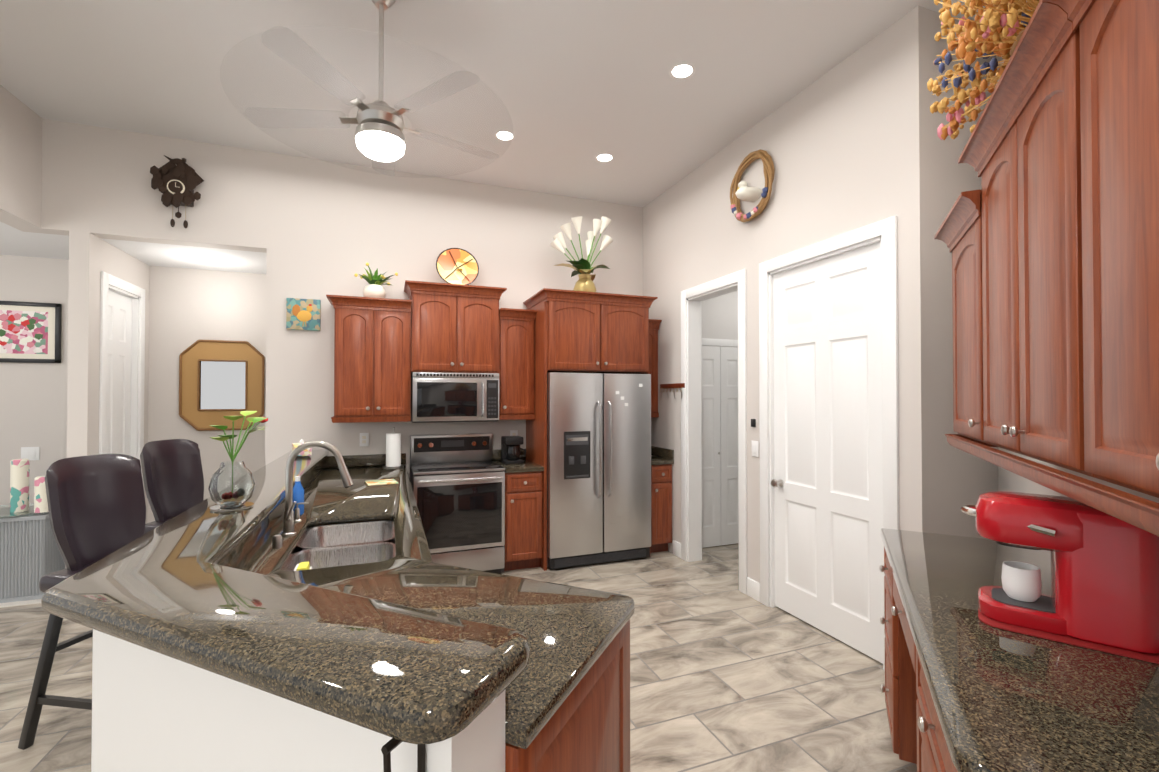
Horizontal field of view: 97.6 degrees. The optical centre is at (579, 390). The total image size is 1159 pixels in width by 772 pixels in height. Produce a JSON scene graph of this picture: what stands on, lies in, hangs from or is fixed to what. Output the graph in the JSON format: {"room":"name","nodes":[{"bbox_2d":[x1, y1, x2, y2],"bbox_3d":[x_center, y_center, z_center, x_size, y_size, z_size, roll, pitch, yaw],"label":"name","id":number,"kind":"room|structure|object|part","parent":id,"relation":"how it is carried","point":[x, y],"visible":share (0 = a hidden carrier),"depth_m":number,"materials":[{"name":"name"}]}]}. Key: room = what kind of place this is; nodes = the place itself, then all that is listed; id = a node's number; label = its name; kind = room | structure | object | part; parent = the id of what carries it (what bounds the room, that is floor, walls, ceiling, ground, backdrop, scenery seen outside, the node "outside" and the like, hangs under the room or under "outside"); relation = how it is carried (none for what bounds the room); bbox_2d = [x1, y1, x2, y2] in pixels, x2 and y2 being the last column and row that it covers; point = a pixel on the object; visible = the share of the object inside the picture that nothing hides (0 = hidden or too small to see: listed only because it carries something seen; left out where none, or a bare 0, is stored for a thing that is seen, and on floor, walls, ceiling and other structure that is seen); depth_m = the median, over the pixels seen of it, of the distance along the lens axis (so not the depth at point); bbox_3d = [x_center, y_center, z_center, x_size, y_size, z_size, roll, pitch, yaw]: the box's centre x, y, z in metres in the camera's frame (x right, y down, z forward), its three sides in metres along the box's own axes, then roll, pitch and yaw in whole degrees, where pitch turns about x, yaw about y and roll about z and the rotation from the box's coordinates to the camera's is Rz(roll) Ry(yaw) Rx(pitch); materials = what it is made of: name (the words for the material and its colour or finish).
{"room":"kitchen","nodes":[
{"label":"kitchen","id":0,"kind":"room"},
{"bbox_2d":[0,543,916,771],"bbox_3d":[-0.504,1.585,1.638,12.500,0.060,10.500,0,-1,-21],"label":"floor","id":1,"kind":"structure","parent":0,"point":[726,675],"depth_m":2.71,"materials":[{"name":"tile"}]},
{"bbox_2d":[0,599,40,607],"bbox_3d":[-5.856,1.575,3.600,3.890,0.004,1.030,0,-1,-21],"label":"floor","id":2,"kind":"structure","parent":1,"relation":"on","point":[18,603],"depth_m":3.74,"materials":[{"name":"beige"}]},
{"bbox_2d":[0,503,64,602],"bbox_3d":[-4.757,1.256,3.824,1.600,0.646,0.520,0,-1,-21],"label":"radiator","id":3,"kind":"object","parent":2,"relation":"on","point":[30,555],"visible":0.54,"depth_m":3.81,"materials":[{"name":"grey metal"}]},
{"bbox_2d":[10,459,29,512],"bbox_3d":[-4.317,0.733,3.911,0.100,0.400,0.098,0,-1,-21],"label":"candle","id":4,"kind":"object","parent":3,"relation":"on","point":[19,485],"depth_m":3.88,"materials":[{"name":"multicoloured wax"}]},
{"bbox_2d":[28,476,48,512],"bbox_3d":[-4.120,0.798,3.899,0.100,0.270,0.098,0,-1,-21],"label":"candle","id":5,"kind":"object","parent":3,"relation":"on","point":[40,496],"depth_m":3.86,"materials":[{"name":"multicoloured wax"}]},
{"bbox_2d":[18,454,145,749],"bbox_3d":[-2.151,0.943,2.419,0.539,1.248,0.505,0,-1,9],"label":"seat","id":6,"kind":"object","parent":1,"relation":"on","point":[97,507],"visible":0.5,"depth_m":2.38,"materials":[{"name":"black leather"}]},
{"bbox_2d":[93,629,110,648],"bbox_3d":[-1.739,1.062,2.831,0.174,1.012,3.298,0,-1,-21],"label":"wall","id":7,"kind":"structure","parent":1,"relation":"on","point":[98,637],"depth_m":1.26,"materials":[{"name":"white paint"}]},
{"bbox_2d":[41,449,529,743],"bbox_3d":[-1.253,0.522,2.570,1.035,0.058,4.142,0,-1,-21],"label":"peninsula bar","id":8,"kind":"object","parent":7,"relation":"on","point":[173,588],"visible":0.96,"depth_m":1.01,"materials":[{"name":"stone"}]},
{"bbox_2d":[208,411,267,509],"bbox_3d":[-1.449,0.290,2.176,0.210,0.395,0.436,0,-1,-21],"label":"vase","id":9,"kind":"object","parent":8,"relation":"on","point":[231,485],"visible":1,"depth_m":2.08,"materials":[{"name":"clear glass"}]},
{"bbox_2d":[292,439,311,455],"bbox_3d":[-2.184,0.445,3.987,0.120,0.125,0.230,0,-1,-33],"label":"tissue box","id":10,"kind":"object","parent":8,"relation":"on","point":[307,452],"visible":0.54,"depth_m":3.91,"materials":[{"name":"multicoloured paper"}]},
{"bbox_2d":[140,439,203,533],"bbox_3d":[-2.489,0.953,3.306,0.539,1.248,0.505,0,-1,5],"label":"seat","id":11,"kind":"object","parent":1,"relation":"on","point":[172,474],"visible":0.5,"depth_m":3.33,"materials":[{"name":"black leather"}]},
{"bbox_2d":[91,636,504,771],"bbox_3d":[-0.591,1.043,1.108,0.735,1.012,0.883,0,-1,-21],"label":"wall","id":12,"kind":"structure","parent":1,"relation":"on","point":[153,711],"depth_m":1.06,"materials":[{"name":"white paint"}]},
{"bbox_3d":[-0.275,0.651,0.799,0.014,0.230,0.088,0,-1,24],"label":"bar corbel bracket","id":13,"kind":"part","parent":12,"relation":"part of","materials":[{"name":"black metal"}]},
{"bbox_2d":[410,433,504,573],"bbox_3d":[-1.085,0.999,4.468,0.750,1.175,0.685,0,-1,-21],"label":"range","id":14,"kind":"object","parent":1,"relation":"on","point":[457,483],"visible":0.98,"depth_m":4.26,"materials":[{"name":"grey metal"}]},
{"bbox_2d":[319,520,629,771],"bbox_3d":[-0.960,1.133,2.761,1.225,0.870,3.981,0,-1,-21],"label":"base cabinet","id":15,"kind":"object","parent":1,"relation":"on","point":[586,727],"depth_m":1.28,"materials":[{"name":"brown wood"}]},
{"bbox_2d":[220,453,487,623],"bbox_3d":[-1.195,0.625,2.668,0.720,0.139,3.997,0,-1,-21],"label":"countertop","id":16,"kind":"structure","parent":15,"relation":"on","point":[411,578],"depth_m":2.06,"materials":[{"name":"stone"}]},
{"bbox_3d":[-1.243,0.622,2.085,0.036,0.052,0.036,0,-1,-21],"label":"sink air gap cap","id":17,"kind":"part","parent":16,"relation":"part of","materials":[{"name":"silver metal"}]},
{"bbox_2d":[293,476,303,516],"bbox_3d":[-1.473,0.552,2.651,0.040,0.202,0.075,0,-1,-1],"label":"dish soap bottle","id":18,"kind":"object","parent":16,"relation":"on","point":[298,492],"visible":0.75,"depth_m":2.64,"materials":[{"name":"blue plastic"}]},
{"bbox_2d":[294,502,308,521],"bbox_3d":[-1.387,0.606,2.522,0.070,0.092,0.040,0,-1,-21],"label":"soap dispenser pump","id":19,"kind":"object","parent":16,"relation":"on","point":[297,515],"visible":0.92,"depth_m":2.51,"materials":[{"name":"silver metal"}]},
{"bbox_2d":[281,441,352,536],"bbox_3d":[-1.185,0.441,2.296,0.295,0.418,0.111,0,-1,-21],"label":"kitchen faucet","id":20,"kind":"object","parent":16,"relation":"on","point":[288,527],"visible":1,"depth_m":2.27,"materials":[{"name":"silver metal"}]},
{"bbox_2d":[284,520,395,570],"bbox_3d":[-1.036,0.797,2.258,0.430,0.210,0.860,0,-1,-21],"label":"sink basin","id":21,"kind":"object","parent":16,"relation":"in","point":[326,546],"visible":0.27,"depth_m":2.29,"materials":[{"name":"silver metal"}]},
{"bbox_2d":[294,562,311,570],"bbox_3d":[-1.083,0.721,1.984,0.053,0.075,0.100,0,-1,-21],"label":"sponge","id":22,"kind":"object","parent":21,"relation":"attached to","point":[303,566],"visible":0.4,"depth_m":1.98,"materials":[{"name":"yellow"}]},
{"bbox_2d":[365,479,397,485],"bbox_3d":[-1.419,0.660,3.633,0.200,0.008,0.200,0,-1,-29],"label":"trivet","id":23,"kind":"object","parent":16,"relation":"on","point":[380,482],"visible":1,"depth_m":3.60,"materials":[{"name":"yellow"}]},
{"bbox_2d":[383,427,403,468],"bbox_3d":[-1.609,0.496,4.387,0.170,0.353,0.170,0,-1,-21],"label":"paper towel holder","id":24,"kind":"object","parent":16,"relation":"on","point":[393,450],"visible":1,"depth_m":4.33,"materials":[{"name":"white paper"}]},
{"bbox_2d":[464,568,634,748],"bbox_3d":[-0.105,0.613,1.549,0.521,0.139,1.130,0,-1,-21],"label":"countertop","id":25,"kind":"structure","parent":15,"relation":"on","point":[570,633],"depth_m":1.36,"materials":[{"name":"stone"}]},
{"bbox_2d":[504,471,542,570],"bbox_3d":[-0.581,1.154,4.688,0.336,0.870,0.649,0,-1,-21],"label":"base cabinet","id":26,"kind":"object","parent":1,"relation":"on","point":[523,547],"visible":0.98,"depth_m":4.42,"materials":[{"name":"brown wood"}]},
{"bbox_2d":[492,449,543,472],"bbox_3d":[-0.584,0.648,4.701,0.340,0.138,0.632,0,-1,-21],"label":"countertop","id":27,"kind":"structure","parent":26,"relation":"on","point":[527,465],"depth_m":4.54,"materials":[{"name":"stone"}]},
{"bbox_2d":[501,436,525,463],"bbox_3d":[-0.612,0.553,4.713,0.196,0.245,0.186,0,-1,-21],"label":"coffee maker","id":28,"kind":"object","parent":27,"relation":"on","point":[510,449],"visible":1,"depth_m":4.64,"materials":[{"name":"black plastic"}]},
{"bbox_2d":[526,301,546,570],"bbox_3d":[-0.411,0.405,4.767,0.024,2.370,0.638,0,-1,-21],"label":"panel","id":29,"kind":"object","parent":1,"relation":"on","point":[536,440],"visible":0.64,"depth_m":4.56,"materials":[{"name":"brown wood"}]},
{"bbox_2d":[547,372,650,568],"bbox_3d":[0.103,0.710,4.875,1.004,1.722,0.738,0,-1,-21],"label":"refrigerator","id":30,"kind":"object","parent":1,"relation":"on","point":[598,467],"visible":1,"depth_m":4.57,"materials":[{"name":"grey metal"}]},
{"bbox_2d":[650,464,671,552],"bbox_3d":[0.693,1.159,5.172,0.246,0.870,0.649,0,-1,-21],"label":"base cabinet","id":31,"kind":"object","parent":1,"relation":"on","point":[661,507],"visible":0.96,"depth_m":4.90,"materials":[{"name":"brown wood"}]},
{"bbox_2d":[651,446,673,464],"bbox_3d":[0.690,0.654,5.185,0.249,0.138,0.632,0,-1,-21],"label":"countertop","id":32,"kind":"structure","parent":31,"relation":"on","point":[661,456],"depth_m":5.01,"materials":[{"name":"stone"}]},
{"bbox_2d":[879,547,910,761],"bbox_3d":[1.617,1.125,2.064,0.618,0.870,0.420,0,-1,27],"label":"base cabinet","id":33,"kind":"object","parent":1,"relation":"on","point":[895,621],"depth_m":2.02,"materials":[{"name":"brown wood"}]},
{"bbox_2d":[907,623,957,771],"bbox_3d":[1.080,1.113,1.003,0.618,0.870,0.638,0,-1,27],"label":"base cabinet","id":34,"kind":"object","parent":1,"relation":"on","point":[917,736],"depth_m":1.32,"materials":[{"name":"brown wood"}]},
{"bbox_2d":[881,528,1158,771],"bbox_3d":[1.317,0.661,1.491,0.629,0.040,1.722,0,-1,27],"label":"countertop","id":35,"kind":"structure","parent":34,"relation":"on","point":[1006,701],"depth_m":1.11,"materials":[{"name":"stone"}]},
{"bbox_2d":[960,491,1158,663],"bbox_3d":[1.309,0.469,1.375,0.441,0.340,0.260,-1,-1,39],"label":"coffee maker","id":36,"kind":"object","parent":35,"relation":"on","point":[1104,597],"visible":0.96,"depth_m":1.28,"materials":[{"name":"red plastic"},{"name":"chrome"}]},
{"bbox_2d":[1001,561,1041,601],"bbox_3d":[1.244,0.539,1.427,0.085,0.090,0.085,0,-1,-21],"label":"mug","id":37,"kind":"object","parent":36,"relation":"on","point":[1021,581],"visible":1,"depth_m":1.40,"materials":[{"name":"white ceramic"}]},
{"bbox_2d":[0,0,984,273],"bbox_3d":[-0.348,-1.689,1.263,12.500,0.920,9.620,0,-1,-21],"label":"ceiling","id":38,"kind":"structure","parent":0,"point":[636,102],"depth_m":3.27,"materials":[{"name":"white paint"}]},
{"bbox_2d":[221,0,512,176],"bbox_3d":[-1.011,-1.609,2.583,1.340,0.849,1.340,0,-1,-21],"label":"ceiling fan light","id":39,"kind":"object","parent":38,"relation":"hanging from","point":[379,134],"visible":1,"depth_m":2.50,"materials":[{"name":"silver metal"}]},
{"bbox_2d":[0,1,1158,582],"bbox_3d":[0.595,-0.265,-0.116,4.166,3.600,4.618,0,-1,-21],"label":"wall","id":40,"kind":"structure","parent":0,"point":[852,141],"depth_m":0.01,"materials":[{"name":"grey paint"}]},
{"bbox_2d":[21,447,39,459],"bbox_3d":[-4.895,0.567,4.519,0.125,0.120,0.009,0,-1,-21],"label":"light switch","id":41,"kind":"object","parent":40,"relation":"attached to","point":[31,453],"visible":0.96,"depth_m":4.52,"materials":[{"name":"white plastic"}]},
{"bbox_2d":[0,301,61,362],"bbox_3d":[-4.980,-0.513,4.487,0.600,0.540,0.030,0,-1,-21],"label":"framed floral picture","id":42,"kind":"object","parent":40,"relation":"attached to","point":[30,332],"visible":1,"depth_m":4.52,"materials":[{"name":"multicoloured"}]},
{"bbox_2d":[107,290,131,454],"bbox_3d":[-3.981,0.368,4.324,0.124,2.410,0.550,0,-1,-21],"label":"bathroom door","id":43,"kind":"structure","parent":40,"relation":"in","point":[119,374],"depth_m":4.39,"materials":[{"name":"white wood"}]},
{"bbox_2d":[150,155,203,227],"bbox_3d":[-3.176,-1.565,4.010,0.342,0.553,0.125,0,-1,-21],"label":"cuckoo clock","id":44,"kind":"object","parent":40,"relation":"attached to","point":[173,183],"visible":1,"depth_m":3.98,"materials":[{"name":"brown wood"}]},
{"bbox_2d":[179,339,264,430],"bbox_3d":[-3.534,-0.047,5.027,0.714,0.894,0.038,0,-1,-21],"label":"mirror","id":45,"kind":"object","parent":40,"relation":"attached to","point":[219,380],"visible":0.98,"depth_m":5.02,"materials":[{"name":"brown mirror"}]},
{"bbox_2d":[286,298,320,330],"bbox_3d":[-2.369,-0.649,4.355,0.258,0.268,0.037,0,-1,-21],"label":"framed picture","id":46,"kind":"object","parent":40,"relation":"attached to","point":[303,314],"visible":1,"depth_m":4.34,"materials":[{"name":"multicoloured"}]},
{"bbox_2d":[360,433,368,445],"bbox_3d":[-1.923,0.442,4.527,0.075,0.120,0.008,0,-1,-21],"label":"outlet","id":47,"kind":"object","parent":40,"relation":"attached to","point":[364,439],"visible":1,"depth_m":4.53,"materials":[{"name":"white plastic"}]},
{"bbox_2d":[326,295,410,422],"bbox_3d":[-1.802,-0.247,4.372,0.651,1.035,0.402,0,-1,-21],"label":"upper cabinet","id":48,"kind":"object","parent":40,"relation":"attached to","point":[372,359],"visible":1,"depth_m":4.24,"materials":[{"name":"brown wood"}]},
{"bbox_2d":[354,262,397,297],"bbox_3d":[-1.763,-0.929,4.401,0.355,0.332,0.286,0,-1,-21],"label":"potted plant","id":49,"kind":"object","parent":48,"relation":"on","point":[374,288],"visible":0.94,"depth_m":4.35,"materials":[{"name":"white"}]},
{"bbox_2d":[404,280,506,372],"bbox_3d":[-1.137,-0.538,4.617,0.868,0.768,0.422,0,-1,-21],"label":"upper cabinet","id":50,"kind":"object","parent":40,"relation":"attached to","point":[454,328],"visible":1,"depth_m":4.46,"materials":[{"name":"brown wood"}]},
{"bbox_2d":[411,372,498,422],"bbox_3d":[-1.131,0.067,4.599,0.744,0.434,0.444,0,-1,-21],"label":"microwave","id":51,"kind":"object","parent":50,"relation":"attached to","point":[437,397],"visible":1,"depth_m":4.43,"materials":[{"name":"grey metal"}]},
{"bbox_2d":[436,248,478,284],"bbox_3d":[-1.120,-1.117,4.654,0.388,0.394,0.160,0,-1,-21],"label":"plate","id":52,"kind":"object","parent":50,"relation":"on","point":[457,266],"visible":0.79,"depth_m":4.65,"materials":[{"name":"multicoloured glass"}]},
{"bbox_2d":[99,216,898,670],"bbox_3d":[-2.306,0.311,3.297,10.300,2.525,4.146,0,-1,-21],"label":"trim","id":53,"kind":"structure","parent":40,"relation":"attached to","point":[693,342],"depth_m":3.94,"materials":[{"name":"white wood"}]},
{"bbox_2d":[510,430,517,435],"bbox_3d":[-0.647,0.458,5.011,0.075,0.120,0.008,0,-1,-21],"label":"outlet","id":54,"kind":"object","parent":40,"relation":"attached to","point":[513,432],"visible":0.52,"depth_m":5.01,"materials":[{"name":"white plastic"}]},
{"bbox_2d":[499,308,536,419],"bbox_3d":[-0.625,-0.232,4.819,0.336,1.015,0.402,0,-1,-21],"label":"upper cabinet","id":55,"kind":"object","parent":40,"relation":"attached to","point":[516,364],"visible":0.96,"depth_m":4.68,"materials":[{"name":"brown wood"}]},
{"bbox_2d":[523,288,657,373],"bbox_3d":[0.088,-0.523,4.927,1.122,0.710,0.712,0,-1,-21],"label":"upper cabinet","id":56,"kind":"object","parent":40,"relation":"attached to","point":[592,332],"visible":0.98,"depth_m":4.63,"materials":[{"name":"brown wood"}]},
{"bbox_2d":[550,216,612,291],"bbox_3d":[0.033,-1.283,4.970,0.630,0.812,0.352,0,-1,-21],"label":"flower arrangement","id":57,"kind":"object","parent":56,"relation":"on","point":[582,268],"visible":0.98,"depth_m":4.92,"materials":[{"name":"white plant"}]},
{"bbox_2d":[649,319,661,416],"bbox_3d":[0.649,-0.217,5.303,0.246,0.995,0.402,0,-1,-21],"label":"upper cabinet","id":58,"kind":"object","parent":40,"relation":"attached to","point":[654,325],"visible":0.17,"depth_m":5.19,"materials":[{"name":"brown wood"}]},
{"bbox_2d":[660,383,684,398],"bbox_3d":[0.895,0.009,4.942,0.041,0.145,0.460,0,-1,-21],"label":"key rack","id":59,"kind":"object","parent":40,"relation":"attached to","point":[676,385],"visible":1,"depth_m":4.92,"materials":[{"name":"brown wood"}]},
{"bbox_2d":[702,346,738,547],"bbox_3d":[1.443,0.570,5.189,0.595,2.030,0.053,0,-1,-21],"label":"bifold closet door","id":60,"kind":"structure","parent":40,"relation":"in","point":[720,516],"depth_m":5.18,"materials":[{"name":"white wood"}]},
{"bbox_2d":[730,149,774,221],"bbox_3d":[1.290,-1.540,3.837,0.238,0.522,0.471,0,-1,-21],"label":"wreath","id":61,"kind":"object","parent":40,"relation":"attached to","point":[739,190],"visible":1,"depth_m":3.79,"materials":[{"name":"brown wicker"}]},
{"bbox_2d":[751,419,755,426],"bbox_3d":[1.321,0.250,3.855,0.015,0.060,0.040,0,-1,-21],"label":"sensor","id":62,"kind":"object","parent":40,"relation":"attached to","point":[753,422],"visible":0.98,"depth_m":3.84,"materials":[{"name":"black plastic"}]},
{"bbox_2d":[751,440,758,456],"bbox_3d":[1.329,0.445,3.841,0.009,0.120,0.075,0,-1,-21],"label":"light switch","id":63,"kind":"object","parent":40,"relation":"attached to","point":[755,448],"visible":1,"depth_m":3.83,"materials":[{"name":"white plastic"}]},
{"bbox_2d":[771,242,882,663],"bbox_3d":[1.561,0.354,3.277,0.109,2.415,0.899,0,-1,-21],"label":"pantry door","id":64,"kind":"structure","parent":40,"relation":"in","point":[826,482],"depth_m":3.23,"materials":[{"name":"white wood"}]},
{"bbox_2d":[934,189,988,443],"bbox_3d":[1.703,-0.263,2.010,0.402,0.916,0.575,0,-1,27],"label":"upper cabinet","id":65,"kind":"object","parent":40,"relation":"attached to","point":[959,233],"visible":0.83,"depth_m":2.00,"materials":[{"name":"brown wood"}]},
{"bbox_2d":[958,0,1093,476],"bbox_3d":[1.399,-0.340,1.413,0.402,1.056,0.872,0,-1,27],"label":"upper cabinet","id":66,"kind":"object","parent":40,"relation":"attached to","point":[1021,153],"visible":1,"depth_m":1.31,"materials":[{"name":"brown wood"}]},
{"bbox_2d":[927,0,1039,139],"bbox_3d":[1.329,-1.305,1.394,0.462,0.876,1.547,0,-1,27],"label":"arrangement","id":67,"kind":"object","parent":66,"relation":"on","point":[995,28],"visible":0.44,"depth_m":1.68,"materials":[{"name":"brown"}]},
{"bbox_2d":[944,434,1158,535],"bbox_3d":[1.332,0.213,1.243,0.373,0.050,2.212,0,-1,27],"label":"trim molding","id":68,"kind":"structure","parent":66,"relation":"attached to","point":[1138,511],"depth_m":1.07,"materials":[{"name":"brown wood"}]},
{"bbox_2d":[1043,0,1158,497],"bbox_3d":[1.003,-0.348,0.632,0.402,1.056,0.872,0,-1,27],"label":"upper cabinet","id":69,"kind":"object","parent":40,"relation":"attached to","point":[1119,77],"visible":1,"depth_m":0.93,"materials":[{"name":"brown wood"}]}
]}

